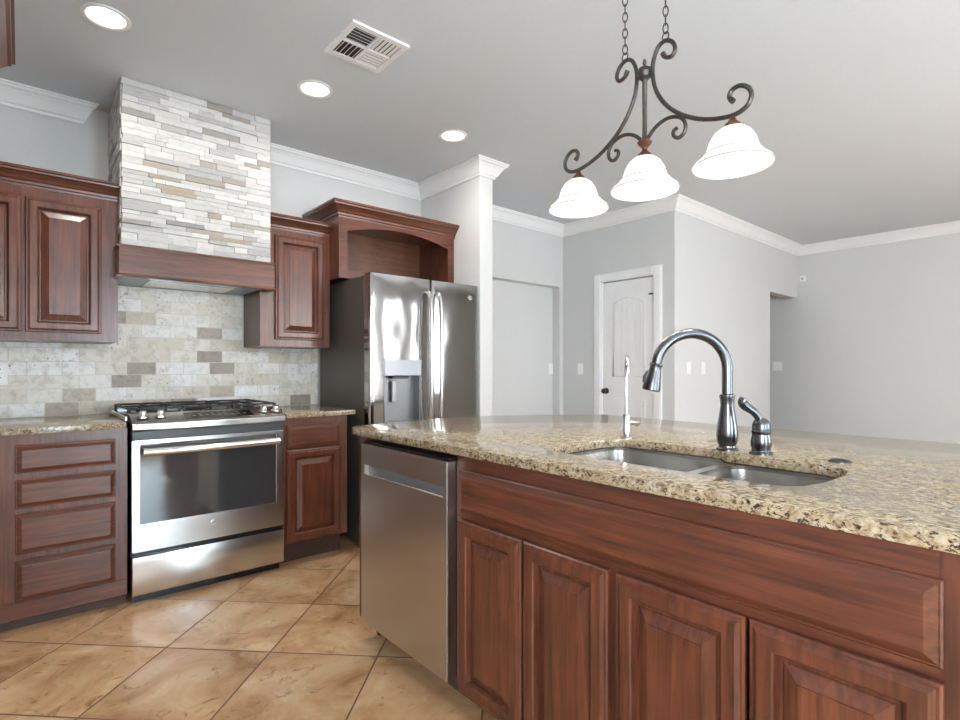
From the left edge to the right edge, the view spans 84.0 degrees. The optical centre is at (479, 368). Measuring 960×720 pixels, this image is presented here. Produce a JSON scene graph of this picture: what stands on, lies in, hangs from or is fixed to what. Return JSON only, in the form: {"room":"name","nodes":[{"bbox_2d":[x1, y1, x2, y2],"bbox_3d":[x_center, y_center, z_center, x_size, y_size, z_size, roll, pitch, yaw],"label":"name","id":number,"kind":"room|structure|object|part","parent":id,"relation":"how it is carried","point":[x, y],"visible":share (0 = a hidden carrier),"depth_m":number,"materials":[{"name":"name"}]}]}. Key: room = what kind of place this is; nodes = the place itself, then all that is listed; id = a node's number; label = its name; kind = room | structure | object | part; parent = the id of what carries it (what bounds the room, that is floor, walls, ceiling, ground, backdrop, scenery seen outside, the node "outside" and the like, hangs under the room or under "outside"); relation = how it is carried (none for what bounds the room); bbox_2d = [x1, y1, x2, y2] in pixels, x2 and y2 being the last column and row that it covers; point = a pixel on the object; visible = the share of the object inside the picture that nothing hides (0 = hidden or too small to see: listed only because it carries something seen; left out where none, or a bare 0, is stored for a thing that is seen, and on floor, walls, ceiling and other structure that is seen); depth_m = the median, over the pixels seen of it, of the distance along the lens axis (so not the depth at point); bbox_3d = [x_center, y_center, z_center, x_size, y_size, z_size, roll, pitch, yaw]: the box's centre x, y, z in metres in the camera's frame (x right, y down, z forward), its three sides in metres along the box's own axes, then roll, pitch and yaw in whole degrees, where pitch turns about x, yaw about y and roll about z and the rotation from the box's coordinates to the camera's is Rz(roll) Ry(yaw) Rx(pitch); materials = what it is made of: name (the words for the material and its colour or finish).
{"room":"kitchen","nodes":[
{"label":"kitchen","id":0,"kind":"room"},
{"bbox_2d":[0,105,420,418],"bbox_3d":[-1.850,-0.190,3.599,3.340,2.740,0.254,0,0,-41],"label":"wall","id":1,"kind":"structure","parent":0,"point":[172,345],"depth_m":3.28,"materials":[{"name":"stone"}]},
{"bbox_2d":[0,363,7,384],"bbox_3d":[-2.547,0.029,2.824,0.072,0.116,0.008,0,0,-41],"label":"power outlet","id":2,"kind":"object","parent":1,"relation":"attached to","point":[3,366],"visible":1,"depth_m":2.84,"materials":[{"name":"white plastic"}]},
{"bbox_2d":[0,78,98,123],"bbox_3d":[-2.682,-1.504,2.829,1.073,0.111,0.092,0,0,-41],"label":"trim","id":3,"kind":"structure","parent":1,"relation":"attached to","point":[13,94],"depth_m":3.02,"materials":[{"name":"white paint"}]},
{"bbox_2d":[0,161,118,343],"bbox_3d":[-2.391,-0.569,2.806,0.765,0.850,0.504,0,0,-41],"label":"upper cabinet","id":4,"kind":"object","parent":1,"relation":"attached to","point":[59,230],"visible":1,"depth_m":2.72,"materials":[{"name":"brown wood"}]},
{"bbox_3d":[-2.384,-0.520,2.534,0.201,0.562,0.018,0,0,-41],"label":"raised panel","id":5,"kind":"part","parent":4,"relation":"part of","materials":[{"name":"brown wood"}]},
{"bbox_3d":[-2.384,-0.520,2.534,0.311,0.672,0.022,0,0,-41],"label":"door","id":6,"kind":"part","parent":4,"relation":"part of","materials":[{"name":"brown wood"}]},
{"bbox_3d":[-2.244,-0.950,2.636,0.765,0.088,0.056,0,0,-41],"label":"crown moulding","id":7,"kind":"part","parent":4,"relation":"part of","materials":[{"name":"brown wood"}]},
{"bbox_3d":[-2.138,-0.520,2.746,0.310,0.672,0.022,0,0,-41],"label":"door","id":8,"kind":"part","parent":4,"relation":"part of","materials":[{"name":"brown wood"}]},
{"bbox_3d":[-2.138,-0.520,2.746,0.200,0.562,0.018,0,0,-41],"label":"raised panel","id":9,"kind":"part","parent":4,"relation":"part of","materials":[{"name":"brown wood"}]},
{"bbox_2d":[108,76,276,295],"bbox_3d":[-1.776,-1.024,3.287,0.839,1.069,0.580,0,0,-41],"label":"range hood","id":10,"kind":"object","parent":1,"relation":"attached to","point":[192,174],"visible":0.87,"depth_m":3.06,"materials":[{"name":"stone"}]},
{"bbox_2d":[244,212,332,348],"bbox_3d":[-1.318,-0.569,3.652,0.485,0.850,0.384,0,0,-41],"label":"upper cabinet","id":11,"kind":"object","parent":1,"relation":"attached to","point":[296,315],"visible":0.92,"depth_m":3.54,"materials":[{"name":"brown wood"}]},
{"bbox_3d":[-1.197,-0.529,3.558,0.334,0.680,0.022,0,0,-41],"label":"door","id":12,"kind":"part","parent":11,"relation":"part of","materials":[{"name":"brown wood"}]},
{"bbox_3d":[-1.197,-0.529,3.558,0.224,0.570,0.018,0,0,-41],"label":"raised panel","id":13,"kind":"part","parent":11,"relation":"part of","materials":[{"name":"brown wood"}]},
{"bbox_3d":[-1.187,-0.950,3.548,0.420,0.088,0.056,0,0,-41],"label":"crown moulding","id":14,"kind":"part","parent":11,"relation":"part of","materials":[{"name":"brown wood"}]},
{"bbox_2d":[288,364,296,379],"bbox_3d":[-1.353,0.026,3.853,0.072,0.116,0.008,0,0,-41],"label":"power outlet","id":15,"kind":"object","parent":1,"relation":"attached to","point":[292,368],"visible":1,"depth_m":3.85,"materials":[{"name":"white plastic"}]},
{"bbox_2d":[302,197,458,284],"bbox_3d":[-0.712,-0.871,4.077,1.113,0.512,0.533,0,0,-41],"label":"upper cabinet","id":16,"kind":"object","parent":1,"relation":"attached to","point":[364,238],"visible":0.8,"depth_m":4.16,"materials":[{"name":"brown wood"}]},
{"bbox_3d":[-1.105,-0.843,3.793,0.018,0.455,0.448,0,0,-41],"label":"panel","id":17,"kind":"part","parent":16,"relation":"part of","materials":[{"name":"brown wood"}]},
{"bbox_3d":[-0.712,-1.076,4.077,1.113,0.102,0.533,0,0,-41],"label":"crown moulding","id":18,"kind":"part","parent":16,"relation":"part of","materials":[{"name":"brown wood"}]},
{"bbox_3d":[-0.882,-0.834,4.274,0.948,0.437,0.012,0,0,-41],"label":"panel","id":19,"kind":"part","parent":16,"relation":"part of","materials":[{"name":"brown wood"}]},
{"bbox_3d":[-0.739,-1.061,4.109,0.948,0.018,0.448,0,0,-41],"label":"panel","id":20,"kind":"part","parent":16,"relation":"part of","materials":[{"name":"brown wood"}]},
{"bbox_3d":[-0.586,-0.843,3.932,0.984,0.455,0.020,0,0,-41],"label":"frame","id":21,"kind":"part","parent":16,"relation":"part of","materials":[{"name":"brown wood"}]},
{"bbox_3d":[-0.373,-0.843,4.424,0.018,0.455,0.448,0,0,-41],"label":"panel","id":22,"kind":"part","parent":16,"relation":"part of","materials":[{"name":"brown wood"}]},
{"bbox_2d":[270,142,959,255],"bbox_3d":[2.890,-1.504,5.142,8.880,0.111,3.568,0,0,3],"label":"trim","id":23,"kind":"structure","parent":1,"relation":"attached to","point":[478,165],"depth_m":5.07,"materials":[{"name":"white paint"}]},
{"bbox_2d":[0,533,496,719],"bbox_3d":[1.755,1.230,3.217,8.540,0.100,7.420,0,0,-41],"label":"floor","id":24,"kind":"structure","parent":0,"point":[290,641],"depth_m":2.15,"materials":[{"name":"tile"}]},
{"bbox_2d":[0,428,126,631],"bbox_3d":[-2.384,0.738,2.524,1.123,0.884,0.663,0,0,-41],"label":"base cabinet","id":25,"kind":"object","parent":24,"relation":"on","point":[63,495],"visible":0.99,"depth_m":2.48,"materials":[{"name":"brown wood"}]},
{"bbox_2d":[0,414,125,435],"bbox_3d":[-2.386,0.281,2.521,1.116,0.030,0.675,0,0,-41],"label":"countertop","id":26,"kind":"structure","parent":25,"relation":"on","point":[71,423],"depth_m":2.58,"materials":[{"name":"stone"}]},
{"bbox_3d":[-1.927,0.952,2.495,0.373,0.181,0.021,0,0,-41],"label":"drawer","id":27,"kind":"part","parent":25,"relation":"part of","materials":[{"name":"brown wood"}]},
{"bbox_3d":[-1.927,0.743,2.495,0.373,0.178,0.021,0,0,-41],"label":"drawer","id":28,"kind":"part","parent":25,"relation":"part of","materials":[{"name":"brown wood"}]},
{"bbox_3d":[-1.927,0.563,2.495,0.373,0.128,0.021,0,0,-41],"label":"drawer","id":29,"kind":"part","parent":25,"relation":"part of","materials":[{"name":"brown wood"}]},
{"bbox_3d":[-1.927,0.407,2.495,0.373,0.125,0.021,0,0,-41],"label":"drawer","id":30,"kind":"part","parent":25,"relation":"part of","materials":[{"name":"brown wood"}]},
{"bbox_2d":[109,399,284,602],"bbox_3d":[-1.627,0.693,3.106,0.798,0.974,0.762,0,0,-41],"label":"range","id":31,"kind":"object","parent":24,"relation":"on","point":[205,481],"visible":1,"depth_m":2.85,"materials":[{"name":"silver metal"}]},
{"bbox_3d":[-1.706,0.235,2.700,0.050,0.043,0.049,0,0,-41],"label":"knob","id":32,"kind":"part","parent":31,"relation":"part of","materials":[{"name":"metal"}]},
{"bbox_3d":[-1.647,0.235,2.751,0.050,0.043,0.049,0,0,-41],"label":"knob","id":33,"kind":"part","parent":31,"relation":"part of","materials":[{"name":"metal"}]},
{"bbox_2d":[109,399,283,420],"bbox_3d":[-1.675,0.236,3.162,0.798,0.060,0.616,0,0,-41],"label":"cooktop","id":34,"kind":"object","parent":31,"relation":"in","point":[171,409],"depth_m":3.06,"materials":[{"name":"metal"}]},
{"bbox_3d":[-1.470,1.155,2.925,0.734,0.050,0.010,0,0,-41],"label":"kick plate","id":35,"kind":"part","parent":31,"relation":"part of","materials":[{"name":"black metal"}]},
{"bbox_3d":[-1.460,0.270,2.912,0.754,0.084,0.173,0,0,-41],"label":"control panel","id":36,"kind":"part","parent":31,"relation":"part of","materials":[{"name":"silver metal"}]},
{"bbox_3d":[-1.449,0.638,2.900,0.754,0.557,0.045,0,0,-41],"label":"oven door","id":37,"kind":"part","parent":31,"relation":"part of","materials":[{"name":"silver metal"}]},
{"bbox_3d":[-1.450,0.337,2.901,0.754,0.045,0.043,0,0,-41],"label":"door trim","id":38,"kind":"part","parent":31,"relation":"part of","materials":[{"name":"grey metal"}]},
{"bbox_3d":[-1.449,1.037,2.900,0.754,0.190,0.045,0,0,-41],"label":"drawer","id":39,"kind":"part","parent":31,"relation":"part of","materials":[{"name":"silver metal"}]},
{"bbox_3d":[-1.409,0.414,2.850,0.668,0.038,0.090,0,0,-41],"label":"handle","id":40,"kind":"part","parent":31,"relation":"part of","materials":[{"name":"metal"}]},
{"bbox_3d":[-1.254,0.235,3.090,0.050,0.043,0.049,0,0,-41],"label":"knob","id":41,"kind":"part","parent":31,"relation":"part of","materials":[{"name":"metal"}]},
{"bbox_3d":[-1.201,0.235,3.136,0.050,0.043,0.049,0,0,-41],"label":"knob","id":42,"kind":"part","parent":31,"relation":"part of","materials":[{"name":"metal"}]},
{"bbox_2d":[279,415,346,563],"bbox_3d":[-1.213,0.738,3.533,0.412,0.884,0.665,0,0,-41],"label":"base cabinet","id":43,"kind":"object","parent":24,"relation":"on","point":[315,448],"visible":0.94,"depth_m":3.28,"materials":[{"name":"brown wood"}]},
{"bbox_3d":[-1.018,0.407,3.278,0.340,0.140,0.021,0,0,-41],"label":"drawer","id":44,"kind":"part","parent":43,"relation":"part of","materials":[{"name":"brown wood"}]},
{"bbox_3d":[-1.015,0.764,3.279,0.346,0.548,0.022,0,0,-41],"label":"door","id":45,"kind":"part","parent":43,"relation":"part of","materials":[{"name":"brown wood"}]},
{"bbox_3d":[-1.015,0.764,3.279,0.236,0.438,0.018,0,0,-41],"label":"raised panel","id":46,"kind":"part","parent":43,"relation":"part of","materials":[{"name":"brown wood"}]},
{"bbox_2d":[279,404,355,417],"bbox_3d":[-1.188,0.281,3.554,0.460,0.030,0.675,0,0,-41],"label":"countertop","id":47,"kind":"structure","parent":43,"relation":"on","point":[312,410],"depth_m":3.38,"materials":[{"name":"stone"}]},
{"bbox_2d":[320,272,476,542],"bbox_3d":[-0.573,0.281,3.948,0.914,1.799,0.822,0,0,-41],"label":"refrigerator","id":48,"kind":"object","parent":24,"relation":"on","point":[402,348],"visible":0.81,"depth_m":3.63,"materials":[{"name":"grey metal"}]},
{"bbox_3d":[-0.544,0.237,3.581,0.479,1.705,0.072,0,0,-41],"label":"door","id":49,"kind":"part","parent":48,"relation":"part of","materials":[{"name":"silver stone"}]},
{"bbox_3d":[-0.346,-0.075,3.659,0.028,0.937,0.086,0,0,-41],"label":"handle","id":50,"kind":"part","parent":48,"relation":"part of","materials":[{"name":"silver metal"}]},
{"bbox_3d":[-0.282,-0.075,3.714,0.028,0.937,0.086,0,0,-41],"label":"handle","id":51,"kind":"part","parent":48,"relation":"part of","materials":[{"name":"silver metal"}]},
{"bbox_3d":[-0.196,0.237,3.883,0.429,1.705,0.070,0,0,-41],"label":"door","id":52,"kind":"part","parent":48,"relation":"part of","materials":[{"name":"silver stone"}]},
{"bbox_2d":[361,439,471,700],"bbox_3d":[-0.076,0.744,2.245,0.623,0.872,0.603,0,0,-41],"label":"dishwasher","id":53,"kind":"object","parent":24,"relation":"on","point":[409,494],"visible":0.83,"depth_m":1.99,"materials":[{"name":"silver metal"}]},
{"bbox_3d":[-0.217,1.131,2.123,0.015,0.098,0.603,0,0,-41],"label":"kick plate","id":54,"kind":"part","parent":53,"relation":"part of","materials":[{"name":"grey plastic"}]},
{"bbox_2d":[360,436,959,719],"bbox_3d":[0.602,0.739,1.794,1.025,0.883,2.300,0,0,-41],"label":"base cabinet","id":55,"kind":"object","parent":24,"relation":"on","point":[577,599],"visible":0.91,"depth_m":1.20,"materials":[{"name":"brown wood"}]},
{"bbox_3d":[-0.277,0.739,2.516,0.612,0.883,0.058,0,0,-41],"label":"panel","id":56,"kind":"part","parent":55,"relation":"part of","materials":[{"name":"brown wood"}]},
{"bbox_3d":[0.025,0.801,1.694,0.018,0.472,0.188,0,0,-41],"label":"raised panel","id":57,"kind":"part","parent":55,"relation":"part of","materials":[{"name":"brown wood"}]},
{"bbox_3d":[0.026,0.801,1.694,0.022,0.582,0.298,0,0,-41],"label":"door","id":58,"kind":"part","parent":55,"relation":"part of","materials":[{"name":"brown wood"}]},
{"bbox_3d":[0.226,0.801,1.462,0.018,0.472,0.189,0,0,-41],"label":"raised panel","id":59,"kind":"part","parent":55,"relation":"part of","materials":[{"name":"brown wood"}]},
{"bbox_3d":[0.226,0.801,1.462,0.022,0.582,0.299,0,0,-41],"label":"door","id":60,"kind":"part","parent":55,"relation":"part of","materials":[{"name":"brown wood"}]},
{"bbox_2d":[352,414,959,554],"bbox_3d":[0.729,0.281,1.976,1.435,0.030,2.560,0,0,-41],"label":"countertop","id":61,"kind":"structure","parent":55,"relation":"on","point":[904,491],"depth_m":1.51,"materials":[{"name":"stone"}]},
{"bbox_2d":[620,356,640,438],"bbox_3d":[0.555,0.110,2.018,0.070,0.313,0.123,0,0,40],"label":"tap","id":62,"kind":"object","parent":61,"relation":"on","point":[626,422],"visible":1,"depth_m":2.03,"materials":[{"name":"silver metal"}]},
{"bbox_3d":[0.550,0.066,1.998,0.011,0.225,0.098,0,0,12],"label":"spout","id":63,"kind":"part","parent":62,"relation":"part of","materials":[{"name":"silver metal"}]},
{"bbox_3d":[0.586,0.208,2.041,0.054,0.028,0.028,0,0,0],"label":"valve lever","id":64,"kind":"part","parent":62,"relation":"part of","materials":[{"name":"silver metal"}]},
{"bbox_2d":[642,328,738,451],"bbox_3d":[0.685,0.068,1.738,0.310,0.396,0.068,0,0,-1],"label":"faucet","id":65,"kind":"object","parent":61,"relation":"on","point":[727,434],"visible":1,"depth_m":1.72,"materials":[{"name":"silver metal"}]},
{"bbox_3d":[0.691,-0.021,1.740,0.264,0.218,0.033,0,0,0],"label":"spout","id":66,"kind":"part","parent":65,"relation":"part of","materials":[{"name":"silver metal"}]},
{"bbox_2d":[567,447,835,485],"bbox_3d":[0.618,0.398,1.606,0.495,0.200,0.845,0,0,-41],"label":"sink","id":67,"kind":"object","parent":61,"relation":"in","point":[665,460],"visible":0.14,"depth_m":1.75,"materials":[{"name":"metal"}]},
{"bbox_3d":[0.505,0.403,1.736,0.423,0.190,0.426,0,0,-41],"label":"bowl","id":68,"kind":"part","parent":67,"relation":"part of","materials":[{"name":"metal"}]},
{"bbox_3d":[0.751,0.393,1.418,0.370,0.170,0.317,0,0,-41],"label":"bowl","id":69,"kind":"part","parent":67,"relation":"part of","materials":[{"name":"metal"}]},
{"bbox_2d":[738,397,773,455],"bbox_3d":[0.858,0.177,1.653,0.102,0.179,0.068,0,0,-20],"label":"mixer valve","id":70,"kind":"object","parent":61,"relation":"on","point":[761,441],"visible":1,"depth_m":1.64,"materials":[{"name":"silver metal"}]},
{"bbox_3d":[0.843,0.130,1.659,0.080,0.086,0.031,0,0,0],"label":"lever","id":71,"kind":"part","parent":70,"relation":"part of","materials":[{"name":"silver metal"}]},
{"bbox_2d":[827,458,852,463],"bbox_3d":[1.024,0.261,1.517,0.060,0.010,0.060,0,0,-41],"label":"cover","id":72,"kind":"object","parent":61,"relation":"on","point":[833,460],"visible":1,"depth_m":1.50,"materials":[{"name":"silver metal"}]},
{"bbox_3d":[0.441,0.801,1.212,0.018,0.472,0.203,0,0,-41],"label":"raised panel","id":73,"kind":"part","parent":55,"relation":"part of","materials":[{"name":"brown wood"}]},
{"bbox_3d":[0.441,0.801,1.212,0.022,0.582,0.313,0,0,-41],"label":"door","id":74,"kind":"part","parent":55,"relation":"part of","materials":[{"name":"brown wood"}]},
{"bbox_3d":[0.355,0.324,1.349,0.020,0.053,1.240,0,0,-41],"label":"rail","id":75,"kind":"part","parent":55,"relation":"part of","materials":[{"name":"brown wood"}]},
{"bbox_3d":[0.355,0.502,1.349,0.020,0.045,1.240,0,0,-41],"label":"rail","id":76,"kind":"part","parent":55,"relation":"part of","materials":[{"name":"brown wood"}]},
{"bbox_3d":[0.338,0.416,1.334,0.021,0.144,1.251,0,0,-41],"label":"false drawer","id":77,"kind":"part","parent":55,"relation":"part of","materials":[{"name":"brown wood"}]},
{"bbox_3d":[0.647,0.801,0.973,0.018,0.472,0.192,0,0,-41],"label":"raised panel","id":78,"kind":"part","parent":55,"relation":"part of","materials":[{"name":"brown wood"}]},
{"bbox_3d":[0.647,0.801,0.973,0.022,0.582,0.302,0,0,-41],"label":"door","id":79,"kind":"part","parent":55,"relation":"part of","materials":[{"name":"brown wood"}]},
{"bbox_2d":[421,176,491,415],"bbox_3d":[-0.285,-0.190,4.441,0.130,2.740,1.023,0,0,-41],"label":"wall","id":80,"kind":"structure","parent":0,"point":[468,205],"depth_m":4.07,"materials":[{"name":"grey paint"}]},
{"bbox_2d":[0,0,959,244],"bbox_3d":[1.755,-1.610,3.217,8.540,0.100,7.420,0,0,-41],"label":"ceiling","id":81,"kind":"structure","parent":0,"point":[856,103],"depth_m":2.93,"materials":[{"name":"grey paint"}]},
{"bbox_2d":[80,3,130,30],"bbox_3d":[-1.660,-1.556,2.368,0.188,0.006,0.188,0,0,-41],"label":"recessed light","id":82,"kind":"object","parent":81,"relation":"in","point":[103,16],"visible":1,"depth_m":2.36,"materials":[{"name":"white paint"}]},
{"bbox_2d":[297,80,332,97],"bbox_3d":[-0.920,-1.556,2.977,0.188,0.006,0.188,0,0,-41],"label":"recessed light","id":83,"kind":"object","parent":81,"relation":"in","point":[311,88],"visible":1,"depth_m":2.97,"materials":[{"name":"white paint"}]},
{"bbox_2d":[324,19,409,73],"bbox_3d":[-0.551,-1.552,2.591,0.300,0.014,0.300,0,0,-41],"label":"ceiling vent","id":84,"kind":"object","parent":81,"relation":"in","point":[362,45],"visible":1,"depth_m":2.58,"materials":[{"name":"white metal"}]},
{"bbox_2d":[439,129,466,141],"bbox_3d":[-0.180,-1.556,3.573,0.188,0.006,0.188,0,0,-41],"label":"recessed light","id":85,"kind":"object","parent":81,"relation":"in","point":[451,135],"visible":1,"depth_m":3.56,"materials":[{"name":"white paint"}]},
{"bbox_2d":[548,0,775,217],"bbox_3d":[0.596,-1.098,1.912,0.240,0.923,0.852,0,0,-41],"label":"pendant light","id":86,"kind":"object","parent":81,"relation":"hanging from","point":[735,150],"visible":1,"depth_m":1.87,"materials":[{"name":"white glass"}]},
{"bbox_3d":[0.396,-0.698,2.144,0.237,0.120,0.237,0,0,-41],"label":"lamp shade","id":87,"kind":"part","parent":86,"relation":"part of","materials":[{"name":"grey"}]},
{"bbox_3d":[0.461,-0.969,2.069,0.017,0.358,0.353,0,0,-41],"label":"arm","id":88,"kind":"part","parent":86,"relation":"part of","materials":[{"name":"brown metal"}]},
{"bbox_3d":[0.538,-1.335,1.979,0.016,0.396,0.028,0,0,-30],"label":"chain","id":89,"kind":"part","parent":86,"relation":"part of","materials":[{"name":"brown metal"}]},
{"bbox_3d":[0.592,-0.968,1.917,0.054,0.288,0.054,0,0,-41],"label":"rod","id":90,"kind":"part","parent":86,"relation":"part of","materials":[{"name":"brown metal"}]},
{"bbox_3d":[0.592,-0.698,1.917,0.237,0.120,0.237,0,0,-41],"label":"lamp shade","id":91,"kind":"part","parent":86,"relation":"part of","materials":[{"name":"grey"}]},
{"bbox_3d":[0.592,-0.708,1.917,0.060,0.092,0.060,0,0,-41],"label":"bulb","id":92,"kind":"part","parent":86,"relation":"part of","materials":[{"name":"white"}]},
{"bbox_3d":[0.645,-1.335,1.855,0.016,0.396,0.028,0,0,-30],"label":"chain","id":93,"kind":"part","parent":86,"relation":"part of","materials":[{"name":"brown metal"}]},
{"bbox_3d":[0.723,-0.969,1.765,0.017,0.358,0.353,0,0,-41],"label":"arm","id":94,"kind":"part","parent":86,"relation":"part of","materials":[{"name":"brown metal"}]},
{"bbox_3d":[0.795,-0.708,1.681,0.060,0.092,0.060,0,0,-41],"label":"bulb","id":95,"kind":"part","parent":86,"relation":"part of","materials":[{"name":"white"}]},
{"bbox_3d":[0.795,-0.698,1.681,0.237,0.120,0.237,0,0,-41],"label":"lamp shade","id":96,"kind":"part","parent":86,"relation":"part of","materials":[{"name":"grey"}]},
{"bbox_2d":[492,220,562,415],"bbox_3d":[0.173,-0.190,5.379,1.790,2.740,0.200,0,0,-41],"label":"wall","id":97,"kind":"structure","parent":0,"point":[527,264],"depth_m":5.62,"materials":[{"name":"grey paint"}]},
{"bbox_2d":[548,364,552,373],"bbox_3d":[0.782,0.005,5.898,0.072,0.116,0.008,0,0,-41],"label":"light switch","id":98,"kind":"object","parent":97,"relation":"attached to","point":[550,366],"visible":1,"depth_m":5.89,"materials":[{"name":"white plastic"}]},
{"bbox_2d":[563,210,680,420],"bbox_3d":[1.329,-0.190,5.502,0.120,2.740,1.525,0,0,-41],"label":"wall","id":99,"kind":"structure","parent":0,"point":[653,240],"depth_m":5.48,"materials":[{"name":"grey paint"}]},
{"bbox_2d":[578,364,582,373],"bbox_3d":[1.071,0.006,5.702,0.008,0.116,0.072,0,0,-41],"label":"light switch","id":100,"kind":"object","parent":99,"relation":"attached to","point":[580,366],"visible":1,"depth_m":5.69,"materials":[{"name":"white plastic"}]},
{"bbox_2d":[594,264,661,418],"bbox_3d":[1.454,0.105,5.274,0.109,2.150,0.774,0,0,-41],"label":"door","id":101,"kind":"structure","parent":99,"relation":"in","point":[631,309],"depth_m":5.28,"materials":[{"name":"white paint"}]},
{"bbox_3d":[1.273,0.230,5.449,0.064,0.060,0.060,0,0,-41],"label":"knob","id":102,"kind":"part","parent":101,"relation":"part of","materials":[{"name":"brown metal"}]},
{"bbox_2d":[681,213,796,426],"bbox_3d":[2.939,-0.190,5.962,2.920,2.740,0.120,0,0,-41],"label":"wall","id":103,"kind":"structure","parent":0,"point":[728,278],"depth_m":5.57,"materials":[{"name":"grey paint"}]},
{"bbox_2d":[687,362,690,373],"bbox_3d":[1.977,-0.004,5.047,0.072,0.116,0.008,0,0,-41],"label":"light switch","id":104,"kind":"object","parent":103,"relation":"attached to","point":[688,363],"visible":1,"depth_m":5.04,"materials":[{"name":"white plastic"}]},
{"bbox_2d":[701,362,704,373],"bbox_3d":[2.192,-0.004,5.232,0.072,0.116,0.008,0,0,-41],"label":"light switch","id":105,"kind":"object","parent":103,"relation":"attached to","point":[702,363],"visible":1,"depth_m":5.22,"materials":[{"name":"white plastic"}]},
{"bbox_2d":[770,233,959,443],"bbox_3d":[5.230,-0.190,5.634,0.120,2.740,6.540,0,0,-41],"label":"wall","id":106,"kind":"structure","parent":0,"point":[868,344],"depth_m":6.26,"materials":[{"name":"grey paint"}]},
{"bbox_2d":[773,362,781,370],"bbox_3d":[3.927,-0.030,7.045,0.008,0.116,0.118,0,0,-41],"label":"light switch","id":107,"kind":"object","parent":106,"relation":"attached to","point":[777,366],"visible":1,"depth_m":7.04,"materials":[{"name":"white plastic"}]},
{"bbox_2d":[800,276,805,281],"bbox_3d":[4.117,-1.145,6.807,0.032,0.070,0.060,0,0,-41],"label":"wall sensor","id":108,"kind":"object","parent":106,"relation":"attached to","point":[802,278],"visible":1,"depth_m":6.80,"materials":[{"name":"white plastic"}]},
{"bbox_3d":[-1.126,-0.190,0.111,0.120,2.740,6.480,0,0,-41],"label":"wall","id":109,"kind":"structure","parent":0,"visible":0},
{"bbox_2d":[0,0,14,68],"bbox_3d":[-1.655,-0.880,1.359,0.705,0.539,1.069,0,0,-41],"label":"upper cabinet","id":110,"kind":"object","parent":109,"relation":"attached to","point":[7,8],"visible":1,"depth_m":1.78,"materials":[{"name":"brown wood"}]}
]}

